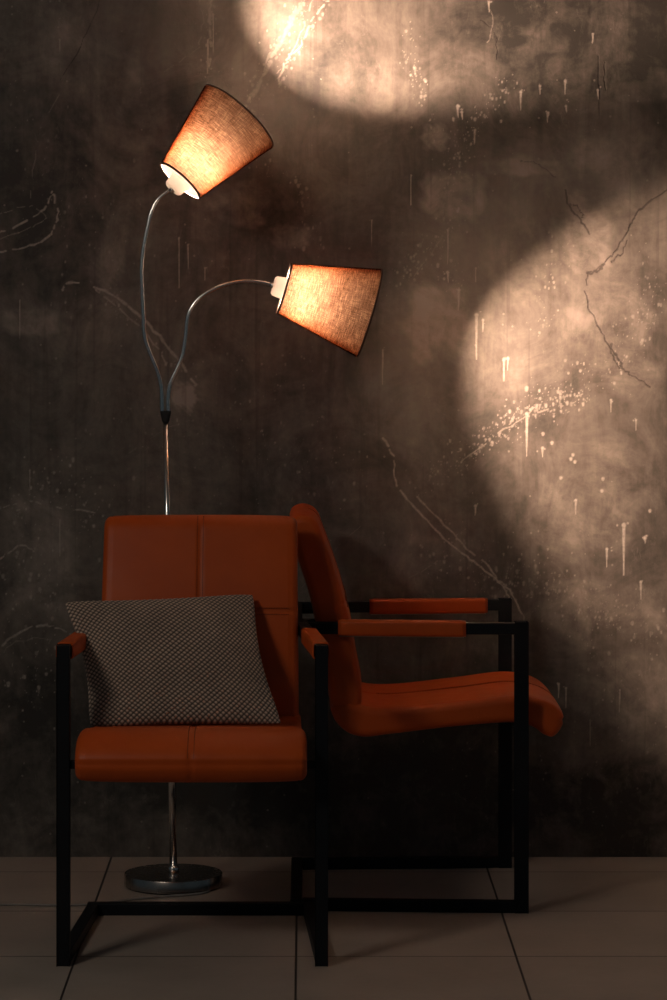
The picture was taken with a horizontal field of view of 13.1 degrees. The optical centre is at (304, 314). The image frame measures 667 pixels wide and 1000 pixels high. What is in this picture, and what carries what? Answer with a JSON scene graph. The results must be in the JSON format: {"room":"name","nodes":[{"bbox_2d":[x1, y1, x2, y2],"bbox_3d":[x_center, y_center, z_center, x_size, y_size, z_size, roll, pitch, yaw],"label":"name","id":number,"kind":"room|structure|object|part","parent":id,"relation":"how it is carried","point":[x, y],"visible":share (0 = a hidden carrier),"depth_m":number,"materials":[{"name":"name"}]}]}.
{"room":"living room","nodes":[
{"label":"living room","id":0,"kind":"room"},
{"bbox_2d":[0,0,666,856],"bbox_3d":[0.000,-0.100,7.016,5.200,2.800,0.120,0,0,0],"label":"wall","id":1,"kind":"structure","parent":0,"point":[497,428],"depth_m":6.96,"materials":[{"name":"paint"}]},
{"bbox_2d":[0,857,666,999],"bbox_3d":[0.000,1.360,2.906,5.200,0.120,8.300,0,0,0],"label":"floor","id":2,"kind":"structure","parent":0,"point":[594,928],"depth_m":6.06,"materials":[{"name":"tile"}]},
{"bbox_2d":[56,515,328,966],"bbox_3d":[-0.225,0.867,6.003,0.548,0.870,0.606,0,0,0],"label":"armchair","id":3,"kind":"object","parent":2,"relation":"on","point":[146,557],"visible":0.66,"depth_m":6.15,"materials":[{"name":"orange leather"}]},
{"bbox_3d":[-0.483,0.980,5.799,0.026,0.644,0.030,0,0,0],"label":"leg","id":4,"kind":"part","parent":3,"relation":"part of","materials":[{"name":"black metal"}]},
{"bbox_3d":[-0.471,1.287,6.044,0.025,0.025,0.465,0,0,3],"label":"rail","id":5,"kind":"part","parent":3,"relation":"part of","materials":[{"name":"black metal"}]},
{"bbox_2d":[66,595,279,726],"bbox_3d":[-0.277,0.717,6.003,0.408,0.248,0.219,0,0,-17],"label":"throw pillow","id":6,"kind":"object","parent":3,"relation":"on","point":[195,660],"visible":1,"depth_m":5.98,"materials":[{"name":"grey fabric"}]},
{"bbox_3d":[-0.225,0.876,5.957,0.458,0.099,0.515,0,0,0],"label":"seat","id":7,"kind":"part","parent":3,"relation":"part of","materials":[{"name":"orange leather"}]},
{"bbox_3d":[-0.225,0.654,6.224,0.424,0.443,0.163,0,0,0],"label":"backrest","id":8,"kind":"part","parent":3,"relation":"part of","materials":[{"name":"orange leather"}]},
{"bbox_3d":[-0.225,1.287,6.289,0.494,0.026,0.026,0,0,0],"label":"rail","id":9,"kind":"part","parent":3,"relation":"part of","materials":[{"name":"black metal"}]},
{"bbox_3d":[0.021,1.287,6.044,0.025,0.025,0.465,0,0,-3],"label":"rail","id":10,"kind":"part","parent":3,"relation":"part of","materials":[{"name":"black metal"}]},
{"bbox_3d":[0.033,0.980,5.799,0.026,0.644,0.030,0,0,0],"label":"leg","id":11,"kind":"part","parent":3,"relation":"part of","materials":[{"name":"black metal"}]},
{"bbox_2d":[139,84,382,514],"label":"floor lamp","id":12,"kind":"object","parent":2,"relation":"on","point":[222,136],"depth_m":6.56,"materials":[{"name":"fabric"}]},
{"bbox_2d":[166,173,188,194],"bbox_3d":[-0.287,-0.301,6.598,0.058,0.058,0.054,0,0,0],"label":"socket","id":13,"kind":"object","parent":12,"relation":"attached to","point":[176,184],"depth_m":6.58,"materials":[{"name":"white plastic"}]},
{"bbox_3d":[-0.202,-0.394,6.643,0.257,0.261,0.205,0,0,0],"label":"lamp shade","id":14,"kind":"part","parent":12,"relation":"part of","materials":[{"name":"brown fabric"}]},
{"bbox_2d":[271,276,287,298],"bbox_3d":[-0.054,-0.060,6.603,0.049,0.055,0.051,0,0,0],"label":"socket","id":15,"kind":"object","parent":12,"relation":"attached to","point":[278,286],"depth_m":6.58,"materials":[{"name":"white plastic"}]},
{"bbox_2d":[289,503,563,913],"bbox_3d":[0.267,0.869,6.570,0.606,0.866,0.543,0,0,0],"label":"armchair","id":16,"kind":"object","parent":2,"relation":"on","point":[504,697],"visible":0.9,"depth_m":6.36,"materials":[{"name":"orange leather"}]},
{"bbox_3d":[-0.019,1.287,6.570,0.026,0.026,0.494,0,0,0],"label":"rail","id":17,"kind":"part","parent":16,"relation":"part of","materials":[{"name":"black metal"}]},
{"bbox_3d":[-0.019,0.685,6.570,0.026,0.026,0.462,0,0,0],"label":"rail","id":18,"kind":"part","parent":16,"relation":"part of","materials":[{"name":"black metal"}]},
{"bbox_3d":[0.046,0.658,6.570,0.163,0.443,0.424,0,0,0],"label":"backrest","id":19,"kind":"part","parent":16,"relation":"part of","materials":[{"name":"orange leather"}]},
{"bbox_3d":[0.226,1.287,6.816,0.465,0.025,0.025,0,0,-3],"label":"rail","id":20,"kind":"part","parent":16,"relation":"part of","materials":[{"name":"black metal"}]},
{"bbox_3d":[0.226,1.287,6.324,0.465,0.025,0.025,0,0,3],"label":"rail","id":21,"kind":"part","parent":16,"relation":"part of","materials":[{"name":"black metal"}]},
{"bbox_3d":[0.313,0.880,6.570,0.515,0.099,0.458,0,0,0],"label":"seat","id":22,"kind":"part","parent":16,"relation":"part of","materials":[{"name":"orange leather"}]},
{"bbox_3d":[0.471,0.985,6.828,0.030,0.635,0.026,0,0,0],"label":"leg","id":23,"kind":"part","parent":16,"relation":"part of","materials":[{"name":"black metal"}]},
{"bbox_3d":[0.471,0.985,6.312,0.030,0.635,0.026,0,0,0],"label":"leg","id":24,"kind":"part","parent":16,"relation":"part of","materials":[{"name":"black metal"}]}
]}

